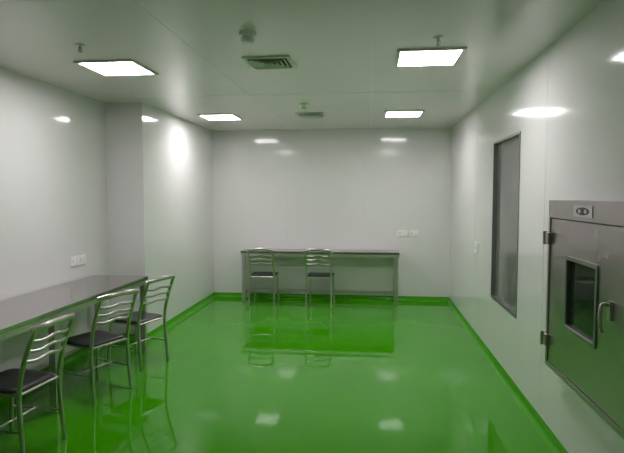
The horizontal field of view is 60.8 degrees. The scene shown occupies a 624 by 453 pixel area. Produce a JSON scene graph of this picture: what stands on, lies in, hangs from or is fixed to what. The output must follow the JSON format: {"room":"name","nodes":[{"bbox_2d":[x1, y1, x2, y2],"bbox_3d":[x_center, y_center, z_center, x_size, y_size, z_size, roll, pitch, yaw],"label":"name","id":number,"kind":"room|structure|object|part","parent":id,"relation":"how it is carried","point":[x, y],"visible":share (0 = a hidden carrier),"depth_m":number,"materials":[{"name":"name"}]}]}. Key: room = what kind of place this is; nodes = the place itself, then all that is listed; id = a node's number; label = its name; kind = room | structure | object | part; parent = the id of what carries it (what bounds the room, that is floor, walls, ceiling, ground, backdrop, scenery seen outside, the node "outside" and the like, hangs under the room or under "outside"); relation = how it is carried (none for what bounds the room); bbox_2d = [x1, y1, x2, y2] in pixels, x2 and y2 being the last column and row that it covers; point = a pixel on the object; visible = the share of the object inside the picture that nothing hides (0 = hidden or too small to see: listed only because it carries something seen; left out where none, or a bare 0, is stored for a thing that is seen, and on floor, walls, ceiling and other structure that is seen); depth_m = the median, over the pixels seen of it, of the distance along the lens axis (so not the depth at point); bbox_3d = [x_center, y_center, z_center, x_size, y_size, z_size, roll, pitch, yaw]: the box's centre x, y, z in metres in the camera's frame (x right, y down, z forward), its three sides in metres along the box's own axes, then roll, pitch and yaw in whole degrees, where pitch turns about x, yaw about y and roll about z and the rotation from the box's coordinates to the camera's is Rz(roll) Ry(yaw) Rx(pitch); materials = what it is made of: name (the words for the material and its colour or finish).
{"room":"clean room","nodes":[
{"label":"clean room","id":0,"kind":"room"},
{"bbox_2d":[0,67,213,371],"bbox_3d":[-2.409,0.093,3.739,0.552,2.675,10.080,0,3,6],"label":"wall","id":1,"kind":"structure","parent":0,"point":[127,187],"depth_m":5.77,"materials":[{"name":"white paint"}]},
{"bbox_2d":[70,254,85,266],"bbox_3d":[-2.377,0.342,5.386,0.018,0.096,0.282,0,3,6],"label":"wall socket","id":2,"kind":"object","parent":1,"relation":"attached to","point":[80,259],"visible":1,"depth_m":5.38,"materials":[{"name":"white plastic"}]},
{"bbox_2d":[0,293,215,403],"bbox_3d":[-2.329,1.396,3.746,0.485,0.072,9.960,0,3,6],"label":"baseboard","id":3,"kind":"structure","parent":1,"relation":"attached to","point":[81,353],"depth_m":6.28,"materials":[{"name":"green paint"}]},
{"bbox_2d":[0,297,550,452],"bbox_3d":[-0.496,1.494,3.549,4.415,0.100,10.200,0,3,6],"label":"floor","id":4,"kind":"structure","parent":0,"point":[288,376],"depth_m":4.52,"materials":[{"name":"green paint"}]},
{"bbox_2d":[0,313,75,452],"bbox_3d":[-1.859,1.008,3.433,0.574,0.887,0.419,1,3,11],"label":"dining chair","id":5,"kind":"object","parent":4,"relation":"on","point":[14,380],"visible":1,"depth_m":3.39,"materials":[{"name":"metal"}]},
{"bbox_3d":[-2.074,1.216,3.674,0.067,0.444,0.032,2,4,34],"label":"leg","id":6,"kind":"part","parent":5,"relation":"part of","materials":[{"name":"metal"}]},
{"bbox_3d":[-1.722,1.041,3.220,0.150,0.845,0.037,0,3,8],"label":"leg","id":7,"kind":"part","parent":5,"relation":"part of","materials":[{"name":"metal"}]},
{"bbox_3d":[-1.940,0.997,3.449,0.380,0.020,0.400,1,3,11],"label":"seat","id":8,"kind":"part","parent":5,"relation":"part of","materials":[{"name":"leather"}]},
{"bbox_3d":[-1.920,1.018,3.446,0.376,0.020,0.386,1,3,11],"label":"seat frame","id":9,"kind":"part","parent":5,"relation":"part of","materials":[{"name":"metal"}]},
{"bbox_3d":[-1.642,0.700,3.372,0.133,0.264,0.419,1,3,11],"label":"backrest","id":10,"kind":"part","parent":5,"relation":"part of","materials":[{"name":"metal"}]},
{"bbox_3d":[-1.650,1.020,3.580,0.150,0.845,0.037,1,3,15],"label":"leg","id":11,"kind":"part","parent":5,"relation":"part of","materials":[{"name":"metal"}]},
{"bbox_2d":[0,275,147,412],"bbox_3d":[-2.209,1.010,4.114,0.610,0.800,3.160,0,3,6],"label":"steel table","id":12,"kind":"object","parent":4,"relation":"on","point":[19,314],"visible":0.81,"depth_m":4.34,"materials":[{"name":"silver metal"}]},
{"bbox_3d":[-1.952,1.034,4.026,0.050,0.764,0.050,0,3,6],"label":"leg","id":13,"kind":"part","parent":12,"relation":"part of","materials":[{"name":"metal"}]},
{"bbox_3d":[-2.279,0.937,5.664,0.050,0.764,0.050,0,3,6],"label":"leg","id":14,"kind":"part","parent":12,"relation":"part of","materials":[{"name":"metal"}]},
{"bbox_3d":[-1.777,0.941,5.609,0.050,0.764,0.050,0,3,6],"label":"leg","id":15,"kind":"part","parent":12,"relation":"part of","materials":[{"name":"metal"}]},
{"bbox_2d":[61,289,138,403],"bbox_3d":[-1.764,0.950,4.426,0.574,0.887,0.419,2,4,28],"label":"dining chair","id":16,"kind":"object","parent":4,"relation":"on","point":[88,340],"visible":0.94,"depth_m":4.35,"materials":[{"name":"metal"}]},
{"bbox_3d":[-2.075,1.173,4.401,0.067,0.444,0.032,0,3,5],"label":"leg","id":17,"kind":"part","parent":16,"relation":"part of","materials":[{"name":"metal"}]},
{"bbox_3d":[-1.837,0.938,4.465,0.380,0.020,0.400,2,4,28],"label":"seat","id":18,"kind":"part","parent":16,"relation":"part of","materials":[{"name":"leather"}]},
{"bbox_3d":[-1.696,0.985,4.184,0.150,0.845,0.043,2,4,28],"label":"leg","id":19,"kind":"part","parent":16,"relation":"part of","materials":[{"name":"metal"}]},
{"bbox_3d":[-1.819,0.958,4.457,0.376,0.020,0.386,2,4,28],"label":"seat frame","id":20,"kind":"part","parent":16,"relation":"part of","materials":[{"name":"metal"}]},
{"bbox_3d":[-1.903,1.155,4.720,0.032,0.444,0.067,-3,4,-38],"label":"leg","id":21,"kind":"part","parent":16,"relation":"part of","materials":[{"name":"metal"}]},
{"bbox_3d":[-1.570,0.645,4.304,0.133,0.264,0.419,2,4,28],"label":"backrest","id":22,"kind":"part","parent":16,"relation":"part of","materials":[{"name":"metal"}]},
{"bbox_3d":[-1.522,0.966,4.506,0.150,0.845,0.037,2,4,32],"label":"leg","id":23,"kind":"part","parent":16,"relation":"part of","materials":[{"name":"metal"}]},
{"bbox_2d":[106,275,174,371],"bbox_3d":[-1.656,0.904,5.203,0.574,0.887,0.419,2,4,24],"label":"dining chair","id":24,"kind":"object","parent":4,"relation":"on","point":[138,317],"visible":0.95,"depth_m":5.13,"materials":[{"name":"metal"}]},
{"bbox_3d":[-1.964,1.129,5.156,0.067,0.444,0.032,0,3,1],"label":"leg","id":25,"kind":"part","parent":24,"relation":"part of","materials":[{"name":"metal"}]},
{"bbox_3d":[-1.731,0.892,5.236,0.380,0.020,0.400,2,4,24],"label":"seat","id":26,"kind":"part","parent":24,"relation":"part of","materials":[{"name":"leather"}]},
{"bbox_3d":[-1.815,1.110,5.485,0.032,0.444,0.067,-3,5,-42],"label":"leg","id":27,"kind":"part","parent":24,"relation":"part of","materials":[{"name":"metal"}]},
{"bbox_3d":[-1.713,0.913,5.229,0.376,0.020,0.386,2,4,24],"label":"seat frame","id":28,"kind":"part","parent":24,"relation":"part of","materials":[{"name":"metal"}]},
{"bbox_3d":[-1.571,0.939,4.964,0.150,0.845,0.037,1,4,21],"label":"leg","id":29,"kind":"part","parent":24,"relation":"part of","materials":[{"name":"metal"}]},
{"bbox_3d":[-1.455,0.598,5.094,0.133,0.264,0.419,2,4,24],"label":"backrest","id":30,"kind":"part","parent":24,"relation":"part of","materials":[{"name":"metal"}]},
{"bbox_3d":[-1.420,0.919,5.299,0.150,0.845,0.037,2,4,28],"label":"leg","id":31,"kind":"part","parent":24,"relation":"part of","materials":[{"name":"metal"}]},
{"bbox_2d":[246,248,279,305],"bbox_3d":[-0.736,0.737,8.054,0.419,0.887,0.574,0,3,6],"label":"dining chair","id":32,"kind":"object","parent":4,"relation":"on","point":[257,274],"visible":1,"depth_m":7.91,"materials":[{"name":"metal"}]},
{"bbox_3d":[-0.938,0.766,7.901,0.037,0.845,0.150,0,3,3],"label":"leg","id":33,"kind":"part","parent":32,"relation":"part of","materials":[{"name":"metal"}]},
{"bbox_3d":[-0.760,0.438,7.816,0.419,0.264,0.133,0,3,6],"label":"backrest","id":34,"kind":"part","parent":32,"relation":"part of","materials":[{"name":"metal"}]},
{"bbox_3d":[-0.729,0.743,8.117,0.386,0.020,0.376,0,3,6],"label":"seat frame","id":35,"kind":"part","parent":32,"relation":"part of","materials":[{"name":"metal"}]},
{"bbox_3d":[-0.727,0.722,8.135,0.400,0.020,0.380,0,3,6],"label":"seat","id":36,"kind":"part","parent":32,"relation":"part of","materials":[{"name":"leather"}]},
{"bbox_3d":[-0.572,0.769,7.860,0.037,0.845,0.150,1,3,10],"label":"leg","id":37,"kind":"part","parent":32,"relation":"part of","materials":[{"name":"metal"}]},
{"bbox_3d":[-0.528,0.944,8.301,0.032,0.444,0.067,2,4,29],"label":"leg","id":38,"kind":"part","parent":32,"relation":"part of","materials":[{"name":"metal"}]},
{"bbox_2d":[303,248,334,307],"bbox_3d":[0.117,0.742,7.960,0.419,0.887,0.574,0,3,8],"label":"dining chair","id":39,"kind":"object","parent":4,"relation":"on","point":[316,275],"visible":1,"depth_m":7.82,"materials":[{"name":"metal"}]},
{"bbox_3d":[-0.091,0.771,7.814,0.037,0.845,0.150,0,3,5],"label":"leg","id":40,"kind":"part","parent":39,"relation":"part of","materials":[{"name":"metal"}]},
{"bbox_3d":[-0.026,0.947,8.252,0.032,0.444,0.067,-1,3,-15],"label":"leg","id":41,"kind":"part","parent":39,"relation":"part of","materials":[{"name":"metal"}]},
{"bbox_3d":[0.085,0.444,7.723,0.419,0.264,0.133,0,3,8],"label":"backrest","id":42,"kind":"part","parent":39,"relation":"part of","materials":[{"name":"metal"}]},
{"bbox_3d":[0.126,0.749,8.022,0.386,0.020,0.376,0,3,8],"label":"seat frame","id":43,"kind":"part","parent":39,"relation":"part of","materials":[{"name":"metal"}]},
{"bbox_3d":[0.128,0.728,8.041,0.400,0.020,0.380,0,3,8],"label":"seat","id":44,"kind":"part","parent":39,"relation":"part of","materials":[{"name":"leather"}]},
{"bbox_3d":[0.273,0.775,7.761,0.037,0.845,0.150,1,3,12],"label":"leg","id":45,"kind":"part","parent":39,"relation":"part of","materials":[{"name":"metal"}]},
{"bbox_3d":[0.333,0.950,8.199,0.032,0.444,0.067,2,4,31],"label":"leg","id":46,"kind":"part","parent":39,"relation":"part of","materials":[{"name":"metal"}]},
{"bbox_2d":[240,248,399,305],"bbox_3d":[0.122,0.768,8.235,2.415,0.800,0.380,0,3,6],"label":"steel table","id":47,"kind":"object","parent":4,"relation":"on","point":[394,254],"visible":0.87,"depth_m":8.11,"materials":[{"name":"silver metal"}]},
{"bbox_3d":[-1.050,0.787,8.215,0.050,0.764,0.050,0,3,6],"label":"leg","id":48,"kind":"part","parent":47,"relation":"part of","materials":[{"name":"metal"}]},
{"bbox_3d":[-1.018,0.770,8.508,0.050,0.764,0.050,0,3,6],"label":"leg","id":49,"kind":"part","parent":47,"relation":"part of","materials":[{"name":"metal"}]},
{"bbox_3d":[1.261,0.802,7.960,0.050,0.764,0.050,0,3,6],"label":"leg","id":50,"kind":"part","parent":47,"relation":"part of","materials":[{"name":"metal"}]},
{"bbox_2d":[0,0,603,130],"bbox_3d":[-0.496,-1.276,3.386,4.415,0.100,10.200,0,3,6],"label":"ceiling","id":51,"kind":"structure","parent":0,"point":[331,45],"depth_m":3.72,"materials":[{"name":"white paint"}]},
{"bbox_2d":[1,0,58,2],"bbox_3d":[-0.571,-1.191,2.714,4.175,0.011,0.004,0,3,6],"label":"trim","id":52,"kind":"structure","parent":51,"relation":"attached to","point":[48,0],"depth_m":2.81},
{"bbox_2d":[74,43,85,53],"bbox_3d":[-1.583,-1.213,3.631,0.070,0.054,0.070,0,3,6],"label":"sprinkler","id":53,"kind":"object","parent":51,"relation":"attached to","point":[79,45],"visible":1,"depth_m":3.62,"materials":[{"name":"white metal"}]},
{"bbox_2d":[73,59,157,76],"bbox_3d":[-1.560,-1.271,4.273,0.478,0.014,0.478,0,3,6],"label":"recessed light","id":54,"kind":"object","parent":51,"relation":"in","point":[121,67],"visible":1,"depth_m":4.25,"materials":[{"name":"white plastic"}]},
{"bbox_2d":[81,62,151,74],"bbox_3d":[-1.560,-1.274,4.273,0.426,0.005,0.426,0,3,6],"label":"diffuser","id":55,"kind":"object","parent":54,"relation":"attached to","point":[102,68],"depth_m":4.28,"materials":[{"name":"white plastic"}]},
{"bbox_2d":[133,0,289,128],"bbox_3d":[-0.871,-1.233,3.430,0.004,0.011,9.960,0,3,6],"label":"trim","id":56,"kind":"structure","parent":51,"relation":"attached to","point":[133,0],"depth_m":3.76,"materials":[{"name":"white metal"}]},
{"bbox_2d":[197,114,242,120],"bbox_3d":[-1.194,-1.428,6.952,0.478,0.014,0.478,0,3,6],"label":"recessed light","id":57,"kind":"object","parent":51,"relation":"in","point":[210,117],"visible":1,"depth_m":6.93,"materials":[{"name":"white plastic"}]},
{"bbox_2d":[203,115,237,119],"bbox_3d":[-1.194,-1.432,6.952,0.426,0.005,0.426,0,3,6],"label":"diffuser","id":58,"kind":"object","parent":57,"relation":"attached to","point":[208,117],"depth_m":6.98,"materials":[{"name":"white plastic"}]},
{"bbox_2d":[239,30,255,43],"bbox_3d":[-0.406,-1.191,3.361,0.110,0.066,0.110,0,3,6],"label":"smoke detector","id":59,"kind":"object","parent":51,"relation":"attached to","point":[247,36],"visible":1,"depth_m":3.33,"materials":[{"name":"white plastic"}]},
{"bbox_2d":[242,55,295,69],"bbox_3d":[-0.324,-1.258,4.104,0.360,0.020,0.360,0,3,6],"label":"ceiling vent","id":60,"kind":"object","parent":51,"relation":"in","point":[255,62],"visible":1,"depth_m":4.07,"materials":[{"name":"white metal"}]},
{"bbox_2d":[119,90,458,97],"bbox_3d":[-0.274,-1.348,5.393,4.175,0.011,0.004,0,3,6],"label":"trim","id":61,"kind":"structure","parent":51,"relation":"attached to","point":[450,90],"depth_m":5.37,"materials":[{"name":"white metal"}]},
{"bbox_2d":[299,104,308,110],"bbox_3d":[-0.091,-1.348,6.028,0.110,0.066,0.110,0,3,6],"label":"smoke detector","id":62,"kind":"object","parent":51,"relation":"attached to","point":[303,107],"visible":1,"depth_m":6.00,"materials":[{"name":"white plastic"}]},
{"bbox_2d":[295,112,326,117],"bbox_3d":[-0.008,-1.415,6.771,0.360,0.020,0.360,0,3,6],"label":"ceiling vent","id":63,"kind":"object","parent":51,"relation":"in","point":[306,114],"visible":1,"depth_m":6.74,"materials":[{"name":"white metal"}]},
{"bbox_2d":[371,0,372,121],"bbox_3d":[0.371,-1.225,3.293,0.004,0.011,9.960,0,3,6],"label":"trim","id":64,"kind":"structure","parent":51,"relation":"attached to","point":[372,0],"depth_m":5.11,"materials":[{"name":"white metal"}]},
{"bbox_2d":[384,110,424,117],"bbox_3d":[1.149,-1.412,6.679,0.478,0.014,0.478,0,3,6],"label":"recessed light","id":65,"kind":"object","parent":51,"relation":"in","point":[406,113],"visible":1,"depth_m":6.64,"materials":[{"name":"white plastic"}]},
{"bbox_2d":[386,112,420,116],"bbox_3d":[1.149,-1.416,6.679,0.426,0.005,0.426,0,3,6],"label":"diffuser","id":66,"kind":"object","parent":65,"relation":"attached to","point":[388,114],"depth_m":6.72,"materials":[{"name":"white plastic"}]},
{"bbox_2d":[394,47,466,66],"bbox_3d":[0.863,-1.252,3.946,0.478,0.014,0.478,0,3,6],"label":"recessed light","id":67,"kind":"object","parent":51,"relation":"in","point":[418,57],"visible":1,"depth_m":3.91,"materials":[{"name":"white plastic"}]},
{"bbox_2d":[398,50,461,64],"bbox_3d":[0.863,-1.255,3.946,0.426,0.005,0.426,0,3,6],"label":"diffuser","id":68,"kind":"object","parent":67,"relation":"attached to","point":[420,57],"depth_m":3.94,"materials":[{"name":"white plastic"}]},
{"bbox_2d":[433,36,443,45],"bbox_3d":[0.822,-1.203,3.456,0.070,0.054,0.070,0,3,6],"label":"sprinkler","id":69,"kind":"object","parent":51,"relation":"attached to","point":[437,38],"visible":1,"depth_m":3.45,"materials":[{"name":"metal"}]},
{"bbox_2d":[212,128,451,296],"bbox_3d":[0.322,-0.183,8.440,3.884,2.675,0.120,0,3,6],"label":"wall","id":70,"kind":"structure","parent":0,"point":[273,189],"depth_m":8.37,"materials":[{"name":"white paint"}]},
{"bbox_2d":[214,292,448,301],"bbox_3d":[0.263,1.120,8.435,3.744,0.072,0.054,0,3,6],"label":"baseboard","id":71,"kind":"structure","parent":70,"relation":"attached to","point":[217,294],"depth_m":8.42,"materials":[{"name":"green paint"}]},
{"bbox_2d":[397,230,407,235],"bbox_3d":[1.405,0.105,8.267,0.160,0.095,0.018,0,3,6],"label":"wall socket","id":72,"kind":"object","parent":70,"relation":"attached to","point":[399,232],"visible":1,"depth_m":8.26,"materials":[{"name":"white plastic"}]},
{"bbox_2d":[409,230,417,235],"bbox_3d":[1.579,0.106,8.248,0.140,0.095,0.018,0,3,6],"label":"wall socket","id":73,"kind":"object","parent":70,"relation":"attached to","point":[411,232],"visible":1,"depth_m":8.24,"materials":[{"name":"white plastic"}]},
{"bbox_2d":[449,0,623,452],"bbox_3d":[1.639,0.123,3.232,0.120,2.675,9.960,0,3,6],"label":"wall","id":74,"kind":"structure","parent":0,"point":[582,146],"depth_m":3.81,"materials":[{"name":"white paint"}]},
{"bbox_2d":[474,242,478,253],"bbox_3d":[1.885,0.242,6.104,0.018,0.120,0.170,0,3,6],"label":"light switch","id":75,"kind":"object","parent":74,"relation":"attached to","point":[476,245],"visible":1,"depth_m":6.07,"materials":[{"name":"white plastic"}]},
{"bbox_2d":[490,131,520,317],"bbox_3d":[1.781,-0.035,4.860,0.056,1.548,0.948,0,3,6],"label":"window","id":76,"kind":"structure","parent":74,"relation":"in","point":[506,151],"depth_m":4.91,"materials":[{"name":"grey glass"}]},
{"bbox_2d":[446,298,567,452],"bbox_3d":[1.552,1.421,3.318,0.054,0.072,9.959,0,3,6],"label":"baseboard","id":77,"kind":"structure","parent":74,"relation":"attached to","point":[554,445],"depth_m":4.39,"materials":[{"name":"green paint"}]},
{"bbox_2d":[539,47,548,405],"bbox_3d":[1.641,0.048,3.752,0.011,2.585,0.002,0,3,6],"label":"trim","id":78,"kind":"structure","parent":74,"relation":"attached to","point":[548,47],"depth_m":3.74,"materials":[{"name":"white metal"}]},
{"bbox_2d":[540,200,623,438],"bbox_3d":[1.466,0.389,2.881,0.142,1.055,1.115,0,3,6],"label":"box","id":79,"kind":"object","parent":74,"relation":"attached to","point":[583,338],"visible":1,"depth_m":2.79,"materials":[{"name":"silver metal"}]},
{"bbox_3d":[1.463,0.394,2.885,0.030,0.429,0.444,0,3,6],"label":"window trim","id":80,"kind":"part","parent":79,"relation":"part of","materials":[{"name":"grey metal"}]},
{"bbox_3d":[1.385,0.429,2.518,0.060,0.152,0.032,0,3,6],"label":"handle","id":81,"kind":"part","parent":79,"relation":"part of","materials":[{"name":"metal"}]}
]}

